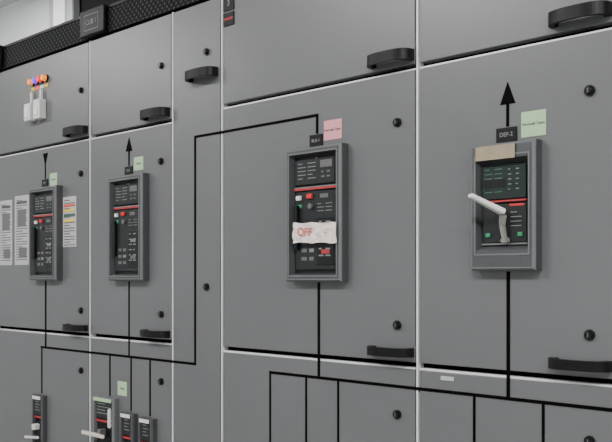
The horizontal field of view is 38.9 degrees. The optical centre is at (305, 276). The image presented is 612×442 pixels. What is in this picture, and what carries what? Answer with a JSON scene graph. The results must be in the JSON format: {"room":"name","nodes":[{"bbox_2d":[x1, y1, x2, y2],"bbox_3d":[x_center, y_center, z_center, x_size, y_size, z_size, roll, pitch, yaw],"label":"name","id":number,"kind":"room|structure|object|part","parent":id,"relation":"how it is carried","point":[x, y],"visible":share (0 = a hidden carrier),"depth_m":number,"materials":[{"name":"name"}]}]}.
{"room":"electrical room","nodes":[
{"label":"electrical room","id":0,"kind":"room"},
{"bbox_2d":[0,0,17,7],"bbox_3d":[-0.871,-1.750,1.258,11.000,0.100,4.600,0,0,44],"label":"ceiling","id":1,"kind":"structure","parent":0,"point":[3,3],"depth_m":5.36,"materials":[{"name":"paint"}]},
{"bbox_2d":[0,0,48,45],"bbox_3d":[0.762,-0.100,2.948,11.000,3.400,0.100,0,0,44],"label":"wall","id":2,"kind":"structure","parent":0,"point":[20,19],"depth_m":5.29,"materials":[{"name":"paint"}]},
{"bbox_2d":[49,0,72,27],"bbox_3d":[-1.332,-0.096,4.811,0.240,3.189,0.090,0,0,44],"label":"column","id":3,"kind":"structure","parent":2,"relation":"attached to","point":[60,11],"depth_m":4.77,"materials":[{"name":"paint"}]},
{"bbox_3d":[-1.360,-0.096,4.782,0.120,3.189,0.010,0,0,44],"label":"channel lid","id":4,"kind":"part","parent":3,"relation":"part of","materials":[{"name":"paint"}]},
{"bbox_3d":[-0.871,1.550,1.258,11.000,0.100,4.600,0,0,44],"label":"floor","id":5,"kind":"structure","parent":0,"visible":0},
{"bbox_2d":[0,16,95,441],"bbox_3d":[-0.651,0.360,2.982,0.599,2.280,0.654,0,0,44],"label":"tall cabinet","id":6,"kind":"object","parent":5,"relation":"on","point":[59,52],"visible":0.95,"depth_m":2.72,"materials":[{"name":"grey metal"}]},
{"bbox_2d":[0,45,2,68],"bbox_3d":[-1.075,-0.744,2.964,0.135,0.077,0.015,0,0,44],"label":"nameplate","id":7,"kind":"object","parent":6,"relation":"attached to","point":[1,46],"visible":1,"depth_m":2.92,"materials":[{"name":"black plastic"}]},
{"bbox_2d":[0,200,11,264],"bbox_3d":[-1.012,-0.149,2.922,0.084,0.218,0.001,0,0,44],"label":"notice","id":8,"kind":"object","parent":6,"relation":"attached to","point":[5,206],"visible":1,"depth_m":2.92,"materials":[{"name":"white paper"}]},
{"bbox_2d":[15,195,28,264],"bbox_3d":[-0.935,-0.154,2.848,0.093,0.228,0.001,0,0,44],"label":"notice","id":9,"kind":"object","parent":6,"relation":"attached to","point":[21,202],"visible":1,"depth_m":2.84,"materials":[{"name":"white paper"}]},
{"bbox_2d":[24,89,45,121],"bbox_3d":[-0.867,-0.547,2.762,0.098,0.095,0.029,0,0,44],"label":"block","id":10,"kind":"object","parent":6,"relation":"attached to","point":[35,110],"visible":1,"depth_m":2.74,"materials":[{"name":"white plastic"}]},
{"bbox_3d":[-0.883,-0.575,2.788,0.008,0.040,0.008,0,0,44],"label":"stem","id":11,"kind":"part","parent":10,"relation":"part of","materials":[{"name":"white plastic"}]},
{"bbox_3d":[-0.840,-0.575,2.746,0.008,0.040,0.008,0,0,44],"label":"stem","id":12,"kind":"part","parent":10,"relation":"part of","materials":[{"name":"white plastic"}]},
{"bbox_2d":[24,394,46,441],"bbox_3d":[-0.861,0.470,2.738,0.066,0.190,0.056,0,0,44],"label":"moulded-case circuit breaker","id":13,"kind":"object","parent":6,"relation":"attached to","point":[39,402],"visible":1,"depth_m":2.74,"materials":[{"name":"black plastic"}]},
{"bbox_3d":[-0.868,0.507,2.738,0.045,0.014,0.012,0,0,-33],"label":"rotary lever","id":14,"kind":"part","parent":13,"relation":"part of","materials":[{"name":"white plastic"}]},
{"bbox_2d":[40,75,46,80],"bbox_3d":[-0.828,-0.628,2.729,0.021,0.021,0.012,0,0,44],"label":"lens","id":15,"kind":"object","parent":6,"relation":"attached to","point":[42,77],"visible":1,"depth_m":2.72,"materials":[{"name":"orange plastic"}]},
{"bbox_3d":[-0.849,0.179,2.782,0.588,0.003,0.019,0,0,44],"label":"cross rail","id":16,"kind":"part","parent":6,"relation":"part of","materials":[{"name":"grey metal"}]},
{"bbox_3d":[-0.849,-0.408,2.782,0.588,0.003,0.019,0,0,44],"label":"cross rail","id":17,"kind":"part","parent":6,"relation":"part of","materials":[{"name":"grey metal"}]},
{"bbox_3d":[-0.850,0.477,2.780,0.588,0.593,0.020,0,0,44],"label":"compartment door","id":18,"kind":"part","parent":6,"relation":"part of","materials":[{"name":"grey paint"}]},
{"bbox_3d":[-0.850,-0.120,2.780,0.588,0.573,0.020,0,0,44],"label":"compartment door","id":19,"kind":"part","parent":6,"relation":"part of","materials":[{"name":"grey paint"}]},
{"bbox_3d":[-0.850,-0.558,2.780,0.588,0.278,0.020,0,0,44],"label":"compartment door","id":20,"kind":"part","parent":6,"relation":"part of","materials":[{"name":"grey paint"}]},
{"bbox_2d":[42,179,47,186],"bbox_3d":[-0.826,-0.298,2.742,0.036,0.022,0.003,0,0,44],"label":"plate","id":21,"kind":"object","parent":6,"relation":"attached to","point":[45,181],"visible":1,"depth_m":2.74,"materials":[{"name":"black plastic"}]},
{"bbox_2d":[29,185,62,279],"bbox_3d":[-0.819,-0.136,2.718,0.165,0.292,0.027,0,0,44],"label":"circuit breaker","id":22,"kind":"object","parent":6,"relation":"attached to","point":[45,203],"visible":1,"depth_m":2.71,"materials":[{"name":"grey plastic"}]},
{"bbox_3d":[-0.862,-0.108,2.749,0.012,0.097,0.009,0,0,44],"label":"charging lever","id":23,"kind":"part","parent":22,"relation":"part of","materials":[{"name":"black plastic"}]},
{"bbox_2d":[50,173,56,185],"bbox_3d":[-0.789,-0.305,2.707,0.043,0.040,0.001,0,0,44],"label":"label","id":24,"kind":"object","parent":6,"relation":"attached to","point":[53,176],"visible":1,"depth_m":2.71,"materials":[{"name":"green paper"}]},
{"bbox_2d":[63,196,75,246],"bbox_3d":[-0.722,-0.169,2.642,0.076,0.153,0.001,0,0,44],"label":"notice","id":25,"kind":"object","parent":6,"relation":"attached to","point":[69,203],"visible":1,"depth_m":2.64,"materials":[{"name":"white paper"}]},
{"bbox_2d":[73,0,119,18],"bbox_3d":[-0.131,-0.941,2.438,1.175,0.319,0.475,0,0,44],"label":"ventilation duct","id":26,"kind":"object","parent":6,"relation":"on","point":[79,6],"visible":0.02,"depth_m":2.64,"materials":[{"name":"black metal"}]},
{"bbox_3d":[-0.541,-0.941,2.834,0.035,0.319,0.475,0,0,44],"label":"box frame","id":27,"kind":"part","parent":26,"relation":"part of","materials":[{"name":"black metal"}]},
{"bbox_2d":[89,0,177,441],"bbox_3d":[-0.291,0.360,2.635,0.399,2.280,0.654,0,0,44],"label":"tall cabinet","id":28,"kind":"object","parent":5,"relation":"on","point":[132,62],"visible":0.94,"depth_m":2.40,"materials":[{"name":"grey metal"}]},
{"bbox_2d":[80,4,106,38],"bbox_3d":[-0.621,-0.744,2.524,0.126,0.077,0.015,0,0,44],"label":"nameplate","id":29,"kind":"object","parent":28,"relation":"attached to","point":[93,21],"visible":1,"depth_m":2.51,"materials":[{"name":"black plastic"}]},
{"bbox_2d":[81,395,118,441],"bbox_3d":[-0.598,0.455,2.469,0.108,0.220,0.079,0,0,44],"label":"moulded-case circuit breaker","id":30,"kind":"object","parent":28,"relation":"attached to","point":[105,409],"visible":1,"depth_m":2.47,"materials":[{"name":"grey plastic"}]},
{"bbox_3d":[-0.607,0.448,2.466,0.064,0.026,0.022,0,0,-17],"label":"charging lever","id":31,"kind":"part","parent":30,"relation":"part of","materials":[{"name":"plastic"}]},
{"bbox_2d":[118,381,126,395],"bbox_3d":[-0.519,0.315,2.446,0.045,0.040,0.001,0,0,44],"label":"label","id":32,"kind":"object","parent":28,"relation":"attached to","point":[122,386],"visible":1,"depth_m":2.44,"materials":[{"name":"green"}]},
{"bbox_2d":[108,173,148,280],"bbox_3d":[-0.496,-0.136,2.405,0.165,0.292,0.027,0,0,44],"label":"circuit breaker","id":33,"kind":"object","parent":28,"relation":"attached to","point":[128,195],"visible":1,"depth_m":2.40,"materials":[{"name":"grey plastic"}]},
{"bbox_3d":[-0.538,-0.108,2.436,0.012,0.097,0.009,0,0,44],"label":"charging lever","id":34,"kind":"part","parent":33,"relation":"part of","materials":[{"name":"black plastic"}]},
{"bbox_2d":[116,187,126,200],"bbox_3d":[-0.515,-0.231,2.417,0.054,0.035,0.001,0,0,44],"label":"print","id":35,"kind":"object","parent":33,"relation":"attached to","point":[121,192],"depth_m":2.42,"materials":[{"name":"grey paint"}]},
{"bbox_2d":[129,233,135,260],"bbox_3d":[-0.477,-0.083,2.381,0.033,0.076,0.001,0,0,44],"label":"print","id":36,"kind":"object","parent":33,"relation":"on","point":[132,236],"depth_m":2.38,"materials":[{"name":"grey paint"}]},
{"bbox_2d":[120,411,137,441],"bbox_3d":[-0.507,0.468,2.397,0.062,0.180,0.056,0,0,44],"label":"moulded-case circuit breaker","id":37,"kind":"object","parent":28,"relation":"attached to","point":[128,420],"visible":1,"depth_m":2.40,"materials":[{"name":"black plastic"}]},
{"bbox_2d":[125,166,132,174],"bbox_3d":[-0.496,-0.298,2.423,0.036,0.022,0.003,0,0,44],"label":"plate","id":38,"kind":"object","parent":28,"relation":"attached to","point":[128,170],"visible":1,"depth_m":2.42,"materials":[{"name":"black plastic"}]},
{"bbox_3d":[-0.489,0.179,2.434,0.388,0.003,0.019,0,0,44],"label":"cross rail","id":39,"kind":"part","parent":28,"relation":"part of","materials":[{"name":"grey metal"}]},
{"bbox_3d":[-0.489,-0.408,2.434,0.388,0.003,0.019,0,0,44],"label":"cross rail","id":40,"kind":"part","parent":28,"relation":"part of","materials":[{"name":"grey metal"}]},
{"bbox_3d":[-0.490,0.477,2.433,0.388,0.593,0.020,0,0,44],"label":"compartment door","id":41,"kind":"part","parent":28,"relation":"part of","materials":[{"name":"grey paint"}]},
{"bbox_3d":[-0.490,-0.120,2.433,0.388,0.573,0.020,0,0,44],"label":"compartment door","id":42,"kind":"part","parent":28,"relation":"part of","materials":[{"name":"grey paint"}]},
{"bbox_3d":[-0.490,-0.558,2.433,0.388,0.278,0.020,0,0,44],"label":"compartment door","id":43,"kind":"part","parent":28,"relation":"part of","materials":[{"name":"grey paint"}]},
{"bbox_2d":[134,156,142,170],"bbox_3d":[-0.463,-0.314,2.392,0.044,0.037,0.001,0,0,44],"label":"label","id":44,"kind":"object","parent":28,"relation":"attached to","point":[138,161],"visible":1,"depth_m":2.39,"materials":[{"name":"green paper"}]},
{"bbox_2d":[139,416,156,441],"bbox_3d":[-0.443,0.472,2.335,0.062,0.180,0.056,0,0,44],"label":"moulded-case circuit breaker","id":45,"kind":"object","parent":28,"relation":"attached to","point":[147,425],"visible":1,"depth_m":2.34,"materials":[{"name":"black plastic"}]},
{"bbox_2d":[172,0,228,441],"bbox_3d":[-0.075,0.360,2.427,0.199,2.280,0.654,0,0,44],"label":"tall cabinet","id":46,"kind":"object","parent":5,"relation":"on","point":[199,106],"visible":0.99,"depth_m":2.21,"materials":[{"name":"grey metal"}]},
{"bbox_2d":[223,0,424,441],"bbox_3d":[0.212,0.360,2.149,0.599,2.280,0.654,0,0,44],"label":"tall cabinet","id":47,"kind":"object","parent":5,"relation":"on","point":[357,62],"visible":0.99,"depth_m":1.91,"materials":[{"name":"grey metal"}]},
{"bbox_2d":[223,11,233,26],"bbox_3d":[-0.190,-0.634,2.127,0.038,0.032,0.003,0,0,44],"label":"warning label","id":48,"kind":"object","parent":47,"relation":"attached to","point":[228,18],"visible":1,"depth_m":2.13,"materials":[{"name":"black plastic"}]},
{"bbox_2d":[223,0,233,11],"bbox_3d":[-0.190,-0.672,2.127,0.038,0.035,0.003,0,0,44],"label":"plate","id":49,"kind":"object","parent":47,"relation":"attached to","point":[228,5],"visible":1,"depth_m":2.13,"materials":[{"name":"black plastic"}]},
{"bbox_2d":[310,134,322,146],"bbox_3d":[0.022,-0.302,1.922,0.038,0.027,0.003,0,0,44],"label":"plate","id":50,"kind":"object","parent":47,"relation":"attached to","point":[315,140],"visible":1,"depth_m":1.92,"materials":[{"name":"black plastic"}]},
{"bbox_2d":[286,143,347,281],"bbox_3d":[0.019,-0.138,1.904,0.167,0.296,0.034,0,0,44],"label":"circuit breaker","id":51,"kind":"object","parent":47,"relation":"attached to","point":[316,177],"depth_m":1.89,"materials":[{"name":"grey plastic"}]},
{"bbox_3d":[-0.021,-0.109,1.937,0.012,0.099,0.009,0,0,44],"label":"charging lever","id":52,"kind":"part","parent":51,"relation":"part of","materials":[{"name":"black plastic"}]},
{"bbox_2d":[298,162,315,179],"bbox_3d":[0.001,-0.235,1.918,0.055,0.035,0.001,0,0,44],"label":"print","id":53,"kind":"object","parent":51,"relation":"attached to","point":[306,170],"depth_m":1.92,"materials":[{"name":"grey paint"}]},
{"bbox_3d":[0.017,-0.097,1.886,0.130,0.050,0.006,0,0,44],"label":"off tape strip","id":54,"kind":"part","parent":51,"relation":"part of","materials":[{"name":"white paper"}]},
{"bbox_2d":[319,220,329,255],"bbox_3d":[0.040,-0.084,1.882,0.034,0.077,0.001,0,0,44],"label":"print","id":55,"kind":"object","parent":51,"relation":"on","point":[324,248],"depth_m":1.88,"materials":[{"name":"grey"}]},
{"bbox_2d":[321,249,329,253],"bbox_3d":[0.042,-0.055,1.879,0.024,0.009,0.001,0,0,44],"label":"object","id":56,"kind":"structure","parent":51,"relation":"on","point":[323,251],"depth_m":1.88,"materials":[{"name":"red plastic"}]},
{"bbox_3d":[0.013,0.479,1.947,0.588,0.588,0.020,0,0,44],"label":"compartment door","id":57,"kind":"part","parent":47,"relation":"part of","materials":[{"name":"grey paint"}]},
{"bbox_3d":[0.013,-0.122,1.947,0.588,0.587,0.020,0,0,44],"label":"compartment door","id":58,"kind":"part","parent":47,"relation":"part of","materials":[{"name":"grey paint"}]},
{"bbox_3d":[0.013,-0.562,1.947,0.588,0.269,0.020,0,0,44],"label":"compartment door","id":59,"kind":"part","parent":47,"relation":"part of","materials":[{"name":"grey paint"}]},
{"bbox_3d":[0.015,0.184,1.948,0.588,0.003,0.019,0,0,44],"label":"cross rail","id":60,"kind":"part","parent":47,"relation":"part of","materials":[{"name":"grey metal"}]},
{"bbox_3d":[0.015,-0.417,1.948,0.588,0.003,0.019,0,0,44],"label":"cross rail","id":61,"kind":"part","parent":47,"relation":"part of","materials":[{"name":"grey metal"}]},
{"bbox_2d":[41,82,611,441],"bbox_3d":[-0.163,0.154,2.103,1.900,1.092,0.001,0,0,44],"label":"diagram","id":62,"kind":"object","parent":47,"relation":"attached to","point":[507,98],"visible":1,"depth_m":1.92,"materials":[{"name":"black paint"}]},
{"bbox_2d":[324,118,341,140],"bbox_3d":[0.058,-0.322,1.889,0.052,0.043,0.001,0,0,44],"label":"label","id":63,"kind":"object","parent":47,"relation":"attached to","point":[332,128],"visible":1,"depth_m":1.89,"materials":[{"name":"pink paper"}]},
{"bbox_2d":[420,0,611,441],"bbox_3d":[0.577,0.360,1.797,0.413,2.280,0.654,0,0,44],"label":"tall cabinet","id":64,"kind":"object","parent":5,"relation":"on","point":[555,56],"visible":1,"depth_m":1.57,"materials":[{"name":"grey metal"}]},
{"bbox_2d":[441,376,453,380],"bbox_3d":[0.274,0.197,1.680,0.030,0.008,0.001,0,0,44],"label":"sticker","id":65,"kind":"object","parent":64,"relation":"attached to","point":[446,378],"visible":1,"depth_m":1.68,"materials":[{"name":"white paper"}]},
{"bbox_2d":[468,139,541,270],"bbox_3d":[0.340,-0.128,1.554,0.134,0.232,0.091,0,0,44],"label":"circuit breaker","id":66,"kind":"object","parent":64,"relation":"attached to","point":[505,196],"depth_m":1.56,"materials":[{"name":"grey"}]},
{"bbox_3d":[0.324,-0.131,1.552,0.069,0.035,0.020,0,0,-16],"label":"charging lever","id":67,"kind":"part","parent":66,"relation":"part of","materials":[{"name":"white plastic"}]},
{"bbox_2d":[485,168,501,192],"bbox_3d":[0.344,-0.176,1.588,0.037,0.043,0.001,0,0,44],"label":"print","id":68,"kind":"object","parent":66,"relation":"on","point":[493,176],"depth_m":1.59,"materials":[{"name":"green"}]},
{"bbox_3d":[0.343,-0.227,1.575,0.082,0.026,0.001,0,0,44],"label":"masking tape strip","id":69,"kind":"part","parent":66,"relation":"part of","materials":[{"name":"beige paper"}]},
{"bbox_3d":[0.355,-0.103,1.564,0.013,0.023,0.014,0,0,-9],"label":"lever stem","id":70,"kind":"part","parent":66,"relation":"part of","materials":[{"name":"grey plastic"}]},
{"bbox_3d":[0.357,-0.081,1.566,0.013,0.030,0.012,0,0,44],"label":"lever stem","id":71,"kind":"part","parent":66,"relation":"part of","materials":[{"name":"grey metal"}]},
{"bbox_2d":[511,211,520,225],"bbox_3d":[0.378,-0.105,1.558,0.022,0.026,0.001,0,0,44],"label":"print","id":72,"kind":"object","parent":66,"relation":"attached to","point":[515,215],"depth_m":1.56,"materials":[{"name":"grey paint"}]},
{"bbox_2d":[496,126,516,142],"bbox_3d":[0.368,-0.261,1.589,0.042,0.026,0.003,0,0,44],"label":"plate","id":73,"kind":"object","parent":64,"relation":"attached to","point":[508,134],"visible":1,"depth_m":1.59,"materials":[{"name":"black plastic"}]},
{"bbox_3d":[0.379,0.184,1.596,0.402,0.003,0.019,0,0,44],"label":"cross rail","id":74,"kind":"part","parent":64,"relation":"part of","materials":[{"name":"grey metal"}]},
{"bbox_3d":[0.379,-0.417,1.596,0.402,0.003,0.019,0,0,44],"label":"cross rail","id":75,"kind":"part","parent":64,"relation":"part of","materials":[{"name":"grey metal"}]},
{"bbox_3d":[0.378,0.479,1.595,0.402,0.588,0.020,0,0,44],"label":"compartment door","id":76,"kind":"part","parent":64,"relation":"part of","materials":[{"name":"grey paint"}]},
{"bbox_3d":[0.378,-0.562,1.595,0.402,0.269,0.020,0,0,44],"label":"compartment door","id":77,"kind":"part","parent":64,"relation":"part of","materials":[{"name":"grey paint"}]},
{"bbox_2d":[521,109,545,137],"bbox_3d":[0.407,-0.275,1.551,0.049,0.046,0.001,0,0,44],"label":"label","id":78,"kind":"object","parent":64,"relation":"attached to","point":[533,123],"visible":1,"depth_m":1.55,"materials":[{"name":"green paper"}]},
{"bbox_2d":[522,121,544,125],"bbox_3d":[0.407,-0.275,1.551,0.044,0.007,0.001,0,0,44],"label":"print","id":79,"kind":"object","parent":78,"relation":"attached to","point":[524,123],"depth_m":1.55,"materials":[{"name":"grey"}]}
]}

